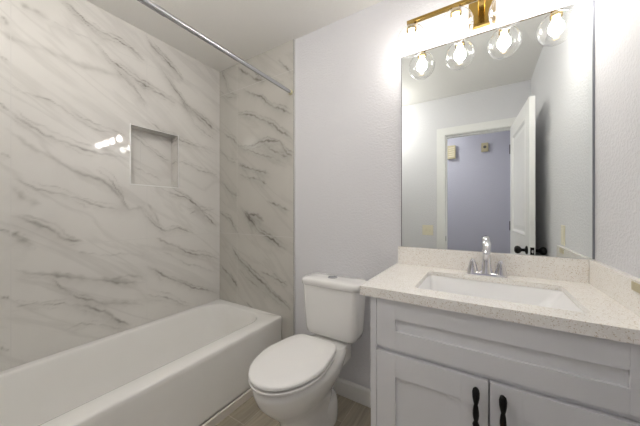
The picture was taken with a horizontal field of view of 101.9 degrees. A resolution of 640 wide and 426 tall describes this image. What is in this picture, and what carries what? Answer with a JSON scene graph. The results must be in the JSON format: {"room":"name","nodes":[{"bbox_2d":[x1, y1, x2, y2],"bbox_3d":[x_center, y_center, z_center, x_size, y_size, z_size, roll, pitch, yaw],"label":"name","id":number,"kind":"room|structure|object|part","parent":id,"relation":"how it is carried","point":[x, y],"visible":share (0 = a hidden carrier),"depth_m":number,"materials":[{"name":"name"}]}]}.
{"room":"bathroom","nodes":[
{"label":"bathroom","id":0,"kind":"room"},
{"bbox_2d":[0,0,219,371],"bbox_3d":[-1.370,-0.036,1.655,0.094,2.440,1.654,0,0,32],"label":"wall","id":1,"kind":"structure","parent":0,"point":[110,131],"depth_m":1.58,"materials":[{"name":"stone"}]},
{"bbox_2d":[86,0,382,71],"bbox_3d":[-0.647,-1.306,0.569,2.787,0.100,3.034,0,0,32],"label":"ceiling","id":2,"kind":"structure","parent":0,"point":[248,29],"depth_m":1.70,"materials":[{"name":"white paint"}]},
{"bbox_2d":[220,39,293,339],"bbox_3d":[-0.544,-0.036,2.104,0.837,2.440,0.001,0,0,32],"label":"wall tile","id":3,"kind":"structure","parent":0,"point":[257,116],"depth_m":2.06,"materials":[{"name":"tile"}]},
{"bbox_2d":[137,0,292,94],"bbox_3d":[-0.643,-0.873,1.202,0.033,0.033,1.635,0,0,32],"label":"curtain rod","id":4,"kind":"object","parent":3,"relation":"attached to","point":[150,4],"visible":1,"depth_m":1.30,"materials":[{"name":"silver metal"}]},
{"bbox_2d":[216,394,370,425],"bbox_3d":[-0.647,1.234,0.569,2.787,0.100,3.034,0,0,32],"label":"floor","id":5,"kind":"structure","parent":0,"point":[350,412],"depth_m":1.50,"materials":[{"name":"brown wood"}]},
{"bbox_2d":[0,299,281,425],"bbox_3d":[-1.022,0.966,1.439,0.723,0.376,1.632,0,0,32],"label":"bathtub","id":6,"kind":"object","parent":5,"relation":"on","point":[184,368],"visible":0.93,"depth_m":1.44,"materials":[{"name":"ceramic"}]},
{"bbox_2d":[202,388,252,425],"bbox_3d":[-0.711,1.159,1.239,0.014,0.050,1.640,0,0,32],"label":"baseboard","id":7,"kind":"structure","parent":6,"relation":"attached to","point":[239,401],"depth_m":1.52,"materials":[{"name":"white wood"}]},
{"bbox_2d":[248,272,366,425],"bbox_3d":[-0.055,0.793,1.383,0.398,0.782,0.720,0,0,32],"label":"toilet","id":8,"kind":"object","parent":5,"relation":"on","point":[292,381],"visible":0.97,"depth_m":1.35,"materials":[{"name":"ceramic"}]},
{"bbox_3d":[-0.136,0.758,1.295,0.354,0.016,0.484,0,0,32],"label":"seat","id":9,"kind":"part","parent":8,"relation":"part of","materials":[{"name":"plastic"}]},
{"bbox_3d":[-0.136,0.732,1.295,0.354,0.024,0.484,0,0,32],"label":"lid","id":10,"kind":"part","parent":8,"relation":"part of","materials":[{"name":"plastic"}]},
{"bbox_3d":[-0.085,0.981,1.377,0.342,0.406,0.646,0,0,32],"label":"bowl","id":11,"kind":"part","parent":8,"relation":"part of","materials":[{"name":"ceramic"}]},
{"bbox_3d":[0.085,0.427,1.603,0.392,0.044,0.180,0,0,32],"label":"tank lid","id":12,"kind":"part","parent":8,"relation":"part of","materials":[{"name":"ceramic"}]},
{"bbox_3d":[0.086,0.602,1.606,0.378,0.307,0.162,0,0,32],"label":"tank","id":13,"kind":"part","parent":8,"relation":"part of","materials":[{"name":"ceramic"}]},
{"bbox_2d":[371,297,639,425],"bbox_3d":[0.654,0.756,1.032,0.765,0.855,0.563,0,0,32],"label":"vanity cabinet","id":14,"kind":"object","parent":5,"relation":"on","point":[430,366],"visible":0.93,"depth_m":0.82,"materials":[{"name":"paint"}]},
{"bbox_3d":[0.381,0.804,0.924,0.366,0.535,0.018,0,0,32],"label":"door","id":15,"kind":"part","parent":14,"relation":"part of","materials":[{"name":"paint"}]},
{"bbox_3d":[0.494,0.615,0.822,0.021,0.129,0.037,0,0,32],"label":"handle","id":16,"kind":"part","parent":14,"relation":"part of","materials":[{"name":"black metal"}]},
{"bbox_2d":[360,246,639,344],"bbox_3d":[0.644,0.262,1.053,0.806,0.134,0.544,0,0,32],"label":"countertop","id":17,"kind":"structure","parent":14,"relation":"on","point":[608,303],"depth_m":0.95,"materials":[{"name":"stone"}]},
{"bbox_2d":[467,240,507,277],"bbox_3d":[0.751,0.207,1.171,0.160,0.169,0.134,0,0,32],"label":"faucet","id":18,"kind":"object","parent":17,"relation":"on","point":[486,268],"visible":1,"depth_m":1.19,"materials":[{"name":"silver metal"}]},
{"bbox_3d":[0.726,0.251,1.235,0.049,0.064,0.049,0,0,32],"label":"handle","id":19,"kind":"part","parent":18,"relation":"part of","materials":[{"name":"silver metal"}]},
{"bbox_3d":[0.751,0.202,1.171,0.052,0.159,0.134,0,0,32],"label":"spout","id":20,"kind":"part","parent":18,"relation":"part of","materials":[{"name":"silver metal"}]},
{"bbox_3d":[0.819,0.251,1.177,0.049,0.064,0.049,0,0,32],"label":"handle","id":21,"kind":"part","parent":18,"relation":"part of","materials":[{"name":"silver metal"}]},
{"bbox_2d":[418,275,582,311],"bbox_3d":[0.661,0.383,1.017,0.551,0.141,0.396,0,0,32],"label":"sink","id":22,"kind":"object","parent":17,"relation":"in","point":[550,298],"visible":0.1,"depth_m":1.12,"materials":[{"name":"ceramic"}]},
{"bbox_2d":[631,281,639,293],"bbox_3d":[0.889,0.213,0.724,0.003,0.025,0.080,0,0,32],"label":"cover plate","id":23,"kind":"object","parent":17,"relation":"attached to","point":[635,286],"visible":1,"depth_m":0.74,"materials":[{"name":"beige plastic"}]},
{"bbox_3d":[0.553,0.615,0.785,0.021,0.129,0.037,0,0,32],"label":"handle","id":24,"kind":"part","parent":14,"relation":"part of","materials":[{"name":"black metal"}]},
{"bbox_3d":[0.696,0.804,0.728,0.370,0.535,0.018,0,0,32],"label":"door","id":25,"kind":"part","parent":14,"relation":"part of","materials":[{"name":"paint"}]},
{"bbox_2d":[295,0,583,388],"bbox_3d":[0.116,-0.036,1.792,2.787,2.440,0.150,0,0,32],"label":"wall","id":26,"kind":"structure","parent":0,"point":[348,69],"depth_m":1.64,"materials":[{"name":"white paint"}]},
{"bbox_2d":[294,39,294,334],"bbox_3d":[-0.185,-0.036,1.885,0.005,2.440,0.011,0,0,32],"label":"trim","id":27,"kind":"structure","parent":26,"relation":"attached to","point":[294,39],"depth_m":1.88,"materials":[{"name":"metal"}]},
{"bbox_2d":[333,377,370,407],"bbox_3d":[0.147,1.131,1.676,0.777,0.104,0.014,0,0,32],"label":"baseboard","id":28,"kind":"structure","parent":26,"relation":"attached to","point":[360,394],"depth_m":1.63,"materials":[{"name":"white wood"}]},
{"bbox_2d":[397,0,585,57],"bbox_3d":[0.739,-0.914,1.189,0.749,0.234,0.213,0,0,32],"label":"vanity light","id":29,"kind":"object","parent":26,"relation":"attached to","point":[481,13],"visible":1,"depth_m":1.24,"materials":[{"name":"gold metal"}]},
{"bbox_2d":[397,21,426,57],"bbox_3d":[0.466,-0.879,1.321,0.147,0.164,0.147,0,0,32],"label":"shade","id":30,"kind":"object","parent":29,"relation":"attached to","point":[411,40],"depth_m":1.30,"materials":[{"name":"clear glass"}]},
{"bbox_2d":[439,4,473,44],"bbox_3d":[0.635,-0.879,1.215,0.147,0.164,0.147,0,0,32],"label":"shade","id":31,"kind":"object","parent":29,"relation":"attached to","point":[456,24],"depth_m":1.20,"materials":[{"name":"clear glass"}]},
{"bbox_3d":[0.752,-0.967,1.209,0.028,0.018,0.113,0,0,32],"label":"stem","id":32,"kind":"part","parent":29,"relation":"part of","materials":[{"name":"gold metal"}]},
{"bbox_2d":[488,0,530,28],"bbox_3d":[0.805,-0.879,1.109,0.147,0.164,0.147,0,0,32],"label":"shade","id":33,"kind":"object","parent":29,"relation":"attached to","point":[508,7],"depth_m":1.10,"materials":[{"name":"clear glass"}]},
{"bbox_2d":[548,0,585,10],"bbox_3d":[0.977,-0.879,1.002,0.147,0.164,0.147,0,0,32],"label":"shade","id":34,"kind":"object","parent":29,"relation":"attached to","point":[548,0],"depth_m":1.04,"materials":[{"name":"clear glass"}]},
{"bbox_2d":[398,246,588,282],"bbox_3d":[0.778,0.243,1.278,0.778,0.097,0.019,0,0,32],"label":"backsplash","id":35,"kind":"structure","parent":26,"relation":"attached to","point":[546,267],"depth_m":1.20,"materials":[{"name":"stone"}]},
{"bbox_2d":[401,0,594,258],"bbox_3d":[0.796,-0.353,1.273,0.782,1.092,0.009,0,0,32],"label":"mirror","id":36,"kind":"object","parent":26,"relation":"attached to","point":[498,125],"visible":1,"depth_m":1.22,"materials":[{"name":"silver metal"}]},
{"bbox_2d":[594,0,639,278],"bbox_3d":[0.432,-0.036,-0.193,0.150,2.440,2.884,0,0,32],"label":"wall","id":37,"kind":"structure","parent":0,"point":[617,22],"depth_m":0.88,"materials":[{"name":"white paint"}]}
]}

